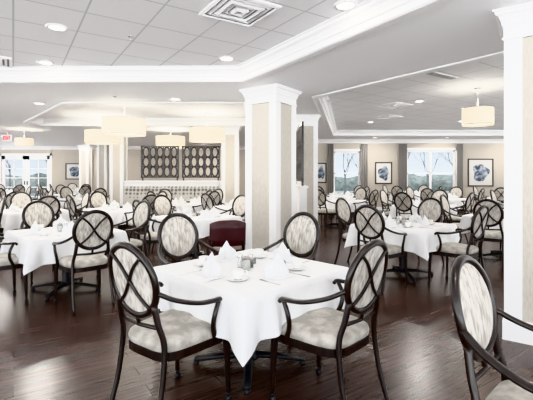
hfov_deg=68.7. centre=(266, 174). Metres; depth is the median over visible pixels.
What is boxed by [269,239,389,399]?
dining chair
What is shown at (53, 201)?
dining chair
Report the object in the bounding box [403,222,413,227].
cup
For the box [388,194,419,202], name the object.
tablecloth
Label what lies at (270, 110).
column
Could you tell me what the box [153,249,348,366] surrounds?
tablecloth
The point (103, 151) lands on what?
column
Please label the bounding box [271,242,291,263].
folded napkin
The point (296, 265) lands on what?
cup
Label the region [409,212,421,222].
folded napkin
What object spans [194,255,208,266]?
cup
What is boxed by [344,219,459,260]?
tablecloth
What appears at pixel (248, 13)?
ceiling vent
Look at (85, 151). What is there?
column
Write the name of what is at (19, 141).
pendant lamp
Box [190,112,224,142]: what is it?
pendant lamp
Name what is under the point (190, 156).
lattice screen
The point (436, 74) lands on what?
ceiling vent
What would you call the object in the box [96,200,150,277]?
dining chair
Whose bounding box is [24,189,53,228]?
dining chair
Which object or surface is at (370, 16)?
trim
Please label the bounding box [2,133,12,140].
exit sign
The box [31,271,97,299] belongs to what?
dining table
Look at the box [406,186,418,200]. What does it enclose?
dining chair
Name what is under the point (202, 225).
tablecloth
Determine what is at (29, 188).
dining chair
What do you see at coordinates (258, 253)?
cup
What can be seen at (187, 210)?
folded napkin
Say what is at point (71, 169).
framed painting
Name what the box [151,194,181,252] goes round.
dining chair
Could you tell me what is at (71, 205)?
dining chair
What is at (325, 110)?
trim
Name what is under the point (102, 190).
dining chair
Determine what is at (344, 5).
recessed light
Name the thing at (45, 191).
dining chair
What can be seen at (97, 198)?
dining chair
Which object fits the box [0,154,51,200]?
door
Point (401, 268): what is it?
dining table
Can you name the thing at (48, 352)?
floor
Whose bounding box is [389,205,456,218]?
tablecloth
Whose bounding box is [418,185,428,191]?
dining chair
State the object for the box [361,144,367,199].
drape
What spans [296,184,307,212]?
wall
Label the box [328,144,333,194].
drape
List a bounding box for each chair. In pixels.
[0,188,5,196]
[0,197,5,248]
[0,236,28,302]
[5,191,18,208]
[6,185,24,194]
[7,191,32,230]
[20,200,70,284]
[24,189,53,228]
[26,186,31,194]
[30,184,40,199]
[38,186,57,197]
[38,195,61,223]
[42,188,67,209]
[52,209,114,314]
[55,184,64,193]
[60,186,75,197]
[62,192,89,221]
[66,194,86,222]
[67,183,76,190]
[75,185,90,195]
[88,188,106,207]
[89,191,109,207]
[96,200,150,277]
[108,241,231,399]
[123,194,155,250]
[132,199,178,261]
[134,191,167,238]
[147,191,175,213]
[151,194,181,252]
[157,213,218,312]
[159,188,173,201]
[192,191,220,236]
[201,193,231,240]
[207,220,245,255]
[215,188,223,204]
[220,194,244,221]
[262,212,319,346]
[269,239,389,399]
[318,189,335,230]
[334,197,353,264]
[351,189,378,220]
[353,186,369,199]
[353,187,366,199]
[354,204,407,294]
[380,189,395,217]
[382,185,391,212]
[391,186,402,204]
[394,192,417,219]
[399,197,444,265]
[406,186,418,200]
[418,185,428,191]
[420,188,433,200]
[427,204,488,283]
[431,189,447,222]
[440,194,472,244]
[443,192,474,242]
[449,186,462,214]
[449,255,532,399]
[458,188,484,214]
[471,199,503,270]
[473,186,489,201]
[490,189,503,204]
[494,187,503,208]
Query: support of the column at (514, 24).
on the floor
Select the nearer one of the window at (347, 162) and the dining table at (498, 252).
the dining table at (498, 252)
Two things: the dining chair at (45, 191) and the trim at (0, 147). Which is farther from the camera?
the trim at (0, 147)
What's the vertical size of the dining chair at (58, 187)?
1.086 m
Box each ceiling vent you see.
[0,56,11,67]
[199,0,281,26]
[372,114,403,118]
[376,102,412,108]
[427,72,458,79]
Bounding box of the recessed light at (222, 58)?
[218,56,234,60]
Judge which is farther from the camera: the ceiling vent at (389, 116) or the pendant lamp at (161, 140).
the pendant lamp at (161, 140)
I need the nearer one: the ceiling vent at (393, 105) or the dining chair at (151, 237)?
the dining chair at (151, 237)
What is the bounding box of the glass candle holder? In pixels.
[241,257,250,269]
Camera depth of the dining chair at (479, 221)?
4.97 m
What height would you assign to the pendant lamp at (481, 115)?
0.710 m
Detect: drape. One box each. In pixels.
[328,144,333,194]
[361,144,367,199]
[399,144,406,191]
[457,144,462,189]
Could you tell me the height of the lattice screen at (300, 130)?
1.230 m
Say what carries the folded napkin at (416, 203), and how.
on the tablecloth at (392, 213)
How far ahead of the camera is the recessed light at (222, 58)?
5.44 m
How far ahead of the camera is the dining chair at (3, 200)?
6.49 m
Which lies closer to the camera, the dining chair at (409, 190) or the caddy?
the caddy
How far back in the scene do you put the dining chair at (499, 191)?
11.88 m
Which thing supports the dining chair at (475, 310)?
on the floor
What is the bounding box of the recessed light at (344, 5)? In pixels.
[334,0,357,10]
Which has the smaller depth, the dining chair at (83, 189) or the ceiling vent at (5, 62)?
the ceiling vent at (5, 62)
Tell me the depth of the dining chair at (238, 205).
7.45 m
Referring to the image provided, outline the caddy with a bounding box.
[243,254,255,263]
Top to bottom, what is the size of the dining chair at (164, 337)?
1.086 m
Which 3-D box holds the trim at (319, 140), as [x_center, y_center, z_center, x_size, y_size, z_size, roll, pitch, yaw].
[8.275,-1.380,15.945,13.450,0.140,0.110,0,0,0]
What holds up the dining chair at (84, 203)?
on the floor
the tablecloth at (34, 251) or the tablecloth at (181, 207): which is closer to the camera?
the tablecloth at (34, 251)
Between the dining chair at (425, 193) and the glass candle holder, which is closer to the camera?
the glass candle holder
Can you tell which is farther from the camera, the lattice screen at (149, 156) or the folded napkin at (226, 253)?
the lattice screen at (149, 156)
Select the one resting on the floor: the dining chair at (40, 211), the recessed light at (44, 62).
the dining chair at (40, 211)
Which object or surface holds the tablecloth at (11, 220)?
on the dining table
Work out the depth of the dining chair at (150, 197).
7.67 m
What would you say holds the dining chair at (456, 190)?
on the floor
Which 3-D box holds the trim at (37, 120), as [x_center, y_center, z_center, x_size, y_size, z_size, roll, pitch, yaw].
[-3.475,-1.528,9.600,6.330,0.205,3.680,0,0,0]
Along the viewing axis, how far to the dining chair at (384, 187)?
15.04 m
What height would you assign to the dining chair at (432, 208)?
1.086 m
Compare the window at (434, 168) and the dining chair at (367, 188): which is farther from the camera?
the window at (434, 168)
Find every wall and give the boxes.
[0,149,244,194]
[124,181,221,205]
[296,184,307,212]
[318,143,503,206]
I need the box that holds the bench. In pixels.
[118,186,218,225]
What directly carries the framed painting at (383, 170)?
attached to the wall at (377, 152)
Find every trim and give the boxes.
[0,0,451,83]
[0,147,244,148]
[24,102,244,125]
[312,51,503,135]
[318,139,503,142]
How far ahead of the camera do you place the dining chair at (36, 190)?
16.25 m
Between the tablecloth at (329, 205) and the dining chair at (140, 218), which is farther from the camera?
the tablecloth at (329, 205)
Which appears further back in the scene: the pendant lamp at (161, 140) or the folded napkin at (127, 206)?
the pendant lamp at (161, 140)
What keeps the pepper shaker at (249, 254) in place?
on the tablecloth at (250, 312)
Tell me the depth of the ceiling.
5.36 m
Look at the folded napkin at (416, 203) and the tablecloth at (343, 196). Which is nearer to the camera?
the folded napkin at (416, 203)
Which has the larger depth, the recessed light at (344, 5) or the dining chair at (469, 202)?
the dining chair at (469, 202)
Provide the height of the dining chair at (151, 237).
1.086 m
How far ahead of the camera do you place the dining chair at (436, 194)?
10.04 m
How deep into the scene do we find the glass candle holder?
2.89 m
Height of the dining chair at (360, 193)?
1.086 m
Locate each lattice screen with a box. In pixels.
[141,146,178,180]
[182,146,219,180]
[296,121,303,185]
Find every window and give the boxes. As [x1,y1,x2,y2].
[334,149,360,194]
[407,148,456,193]
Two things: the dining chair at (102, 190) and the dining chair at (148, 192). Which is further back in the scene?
the dining chair at (102, 190)
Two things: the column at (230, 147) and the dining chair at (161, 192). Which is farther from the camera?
the column at (230, 147)
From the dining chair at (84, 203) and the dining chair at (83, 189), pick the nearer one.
the dining chair at (84, 203)
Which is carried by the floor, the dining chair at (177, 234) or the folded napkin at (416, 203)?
the dining chair at (177, 234)
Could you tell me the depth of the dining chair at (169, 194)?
10.72 m
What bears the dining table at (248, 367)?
on the floor
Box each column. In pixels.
[77,145,93,190]
[97,145,109,197]
[110,137,127,205]
[219,126,241,204]
[239,83,301,256]
[296,115,320,220]
[493,2,532,345]
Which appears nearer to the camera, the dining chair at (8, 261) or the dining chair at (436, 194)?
the dining chair at (8, 261)
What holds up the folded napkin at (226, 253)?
on the tablecloth at (250, 312)
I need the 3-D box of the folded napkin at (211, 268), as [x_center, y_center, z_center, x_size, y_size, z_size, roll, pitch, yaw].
[-0.406,0.629,2.781,0.120,0.163,0.210,0,0,-37]
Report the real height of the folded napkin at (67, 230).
0.163 m
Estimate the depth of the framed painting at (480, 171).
15.99 m
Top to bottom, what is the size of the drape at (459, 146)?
2.670 m
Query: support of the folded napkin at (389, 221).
on the tablecloth at (419, 241)
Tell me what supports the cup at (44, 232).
on the tablecloth at (34, 251)
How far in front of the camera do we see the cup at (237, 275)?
2.62 m
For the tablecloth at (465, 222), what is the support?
on the dining table at (498, 252)
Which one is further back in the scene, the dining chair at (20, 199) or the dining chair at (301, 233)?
the dining chair at (20, 199)
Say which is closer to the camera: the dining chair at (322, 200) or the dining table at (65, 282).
the dining table at (65, 282)
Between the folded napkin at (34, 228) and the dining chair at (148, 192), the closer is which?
the folded napkin at (34, 228)
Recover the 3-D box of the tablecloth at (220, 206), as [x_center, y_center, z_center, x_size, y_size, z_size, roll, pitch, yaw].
[-0.550,0.884,8.900,1.209,0.347,1.209,0,0,40]
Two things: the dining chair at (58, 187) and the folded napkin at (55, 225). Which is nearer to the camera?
the folded napkin at (55, 225)
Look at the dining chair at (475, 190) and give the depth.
13.33 m
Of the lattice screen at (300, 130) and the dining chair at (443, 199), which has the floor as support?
the dining chair at (443, 199)
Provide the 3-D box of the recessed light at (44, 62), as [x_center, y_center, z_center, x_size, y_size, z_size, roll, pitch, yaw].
[-3.200,-1.624,5.650,0.230,0.012,0.230,0,0,0]
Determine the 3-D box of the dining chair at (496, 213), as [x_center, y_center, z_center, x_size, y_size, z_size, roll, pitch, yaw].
[3.623,0.911,6.273,0.646,1.086,0.664,0,0,41]
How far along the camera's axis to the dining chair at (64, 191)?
12.49 m
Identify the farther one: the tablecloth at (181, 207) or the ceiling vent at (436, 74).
the tablecloth at (181, 207)
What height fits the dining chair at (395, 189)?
1.086 m
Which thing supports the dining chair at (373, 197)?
on the floor
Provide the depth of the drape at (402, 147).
15.90 m
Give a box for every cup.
[37,224,46,230]
[37,229,51,235]
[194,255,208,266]
[226,268,248,281]
[252,248,267,257]
[288,259,307,270]
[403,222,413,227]
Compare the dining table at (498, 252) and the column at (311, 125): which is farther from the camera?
the column at (311, 125)
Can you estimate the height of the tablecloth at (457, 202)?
0.347 m
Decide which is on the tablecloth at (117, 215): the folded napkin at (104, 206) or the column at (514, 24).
the folded napkin at (104, 206)
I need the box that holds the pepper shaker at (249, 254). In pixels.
[248,253,252,267]
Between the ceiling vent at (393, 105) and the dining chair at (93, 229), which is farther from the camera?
the ceiling vent at (393, 105)
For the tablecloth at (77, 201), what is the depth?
11.47 m
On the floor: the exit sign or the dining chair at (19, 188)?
the dining chair at (19, 188)
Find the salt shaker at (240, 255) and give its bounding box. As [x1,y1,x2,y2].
[238,253,242,267]
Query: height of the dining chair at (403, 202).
1.086 m
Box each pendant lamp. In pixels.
[15,129,33,145]
[85,116,119,144]
[102,104,145,136]
[156,129,184,148]
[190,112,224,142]
[462,86,493,126]
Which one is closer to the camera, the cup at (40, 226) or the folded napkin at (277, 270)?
the folded napkin at (277, 270)
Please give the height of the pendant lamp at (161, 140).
0.580 m
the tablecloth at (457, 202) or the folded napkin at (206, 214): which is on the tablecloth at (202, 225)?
the folded napkin at (206, 214)
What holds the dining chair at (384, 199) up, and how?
on the floor
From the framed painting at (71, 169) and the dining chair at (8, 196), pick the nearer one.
the dining chair at (8, 196)
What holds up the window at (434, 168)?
in the wall at (377, 152)
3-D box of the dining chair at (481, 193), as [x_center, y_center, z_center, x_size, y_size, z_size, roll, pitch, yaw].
[5.962,0.911,11.332,0.664,1.086,0.646,0,0,45]
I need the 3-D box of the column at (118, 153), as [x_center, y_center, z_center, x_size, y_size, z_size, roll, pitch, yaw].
[-4.450,0.001,11.750,0.550,2.899,0.550,0,0,0]
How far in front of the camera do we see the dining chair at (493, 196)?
10.05 m
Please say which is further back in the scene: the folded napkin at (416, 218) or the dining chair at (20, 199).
the dining chair at (20, 199)
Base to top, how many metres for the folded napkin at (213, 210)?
0.163 m
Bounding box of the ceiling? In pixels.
[0,0,532,146]
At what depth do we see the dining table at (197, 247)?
6.67 m
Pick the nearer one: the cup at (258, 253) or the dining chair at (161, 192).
the cup at (258, 253)
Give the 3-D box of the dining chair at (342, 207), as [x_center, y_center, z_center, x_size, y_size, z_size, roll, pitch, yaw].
[1.441,0.911,6.216,0.664,1.086,0.646,0,0,43]
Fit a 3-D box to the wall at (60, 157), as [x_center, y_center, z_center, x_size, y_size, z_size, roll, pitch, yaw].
[-6.725,0.000,20.100,16.550,2.900,0.200,0,0,0]
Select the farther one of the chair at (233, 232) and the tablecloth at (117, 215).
the tablecloth at (117, 215)
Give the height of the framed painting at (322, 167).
0.830 m
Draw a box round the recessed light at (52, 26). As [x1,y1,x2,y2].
[45,23,68,31]
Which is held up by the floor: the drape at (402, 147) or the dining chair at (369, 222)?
the dining chair at (369, 222)
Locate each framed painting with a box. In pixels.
[65,163,78,178]
[318,163,326,182]
[375,162,391,183]
[468,159,493,185]
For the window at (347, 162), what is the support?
in the wall at (377, 152)
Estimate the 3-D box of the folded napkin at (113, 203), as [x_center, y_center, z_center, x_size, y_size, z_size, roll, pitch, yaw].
[-3.342,0.629,8.556,0.210,0.163,0.120,0,0,-40]
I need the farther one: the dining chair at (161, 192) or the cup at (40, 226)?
the dining chair at (161, 192)
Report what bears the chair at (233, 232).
on the floor
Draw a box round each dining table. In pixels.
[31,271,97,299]
[172,242,206,259]
[193,350,305,394]
[387,256,432,282]
[483,250,501,257]
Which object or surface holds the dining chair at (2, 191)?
on the floor
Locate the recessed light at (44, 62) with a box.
[36,60,54,64]
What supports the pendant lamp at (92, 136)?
hanging from the ceiling
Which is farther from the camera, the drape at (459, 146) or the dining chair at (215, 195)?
the drape at (459, 146)
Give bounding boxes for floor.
[0,210,532,399]
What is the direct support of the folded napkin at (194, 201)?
on the tablecloth at (181, 207)
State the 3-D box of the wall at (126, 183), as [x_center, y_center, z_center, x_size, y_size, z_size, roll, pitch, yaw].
[-2.790,0.810,11.725,2.920,1.280,0.250,0,0,0]
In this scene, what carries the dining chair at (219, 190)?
on the floor
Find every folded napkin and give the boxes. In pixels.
[8,203,14,211]
[27,220,39,234]
[50,216,68,228]
[62,221,73,235]
[101,202,107,209]
[109,200,118,207]
[122,202,130,209]
[183,206,192,214]
[191,197,199,203]
[196,252,222,278]
[200,208,212,218]
[209,206,217,214]
[215,241,236,261]
[264,253,295,280]
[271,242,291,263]
[385,215,395,226]
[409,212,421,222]
[413,199,419,205]
[419,215,431,227]
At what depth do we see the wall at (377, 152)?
16.00 m
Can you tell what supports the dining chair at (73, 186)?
on the floor
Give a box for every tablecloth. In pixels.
[0,227,128,274]
[1,208,72,233]
[58,198,109,208]
[82,206,154,224]
[149,212,241,237]
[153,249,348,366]
[171,202,202,212]
[216,205,244,221]
[318,200,368,211]
[326,194,353,198]
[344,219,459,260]
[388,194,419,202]
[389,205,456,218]
[417,198,465,208]
[459,213,503,233]
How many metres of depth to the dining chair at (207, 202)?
8.11 m
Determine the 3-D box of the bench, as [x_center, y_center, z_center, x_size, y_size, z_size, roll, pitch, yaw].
[-2.800,0.890,11.285,2.800,1.120,0.630,0,0,0]
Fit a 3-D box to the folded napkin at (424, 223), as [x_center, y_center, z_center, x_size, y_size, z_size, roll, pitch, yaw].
[2.199,0.629,5.374,0.120,0.163,0.210,0,0,44]
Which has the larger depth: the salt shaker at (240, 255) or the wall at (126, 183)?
the wall at (126, 183)
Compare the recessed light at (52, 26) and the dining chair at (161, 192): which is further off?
the dining chair at (161, 192)
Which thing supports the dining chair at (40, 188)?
on the floor
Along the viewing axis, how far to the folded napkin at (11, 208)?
7.64 m
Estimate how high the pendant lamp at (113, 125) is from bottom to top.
0.760 m

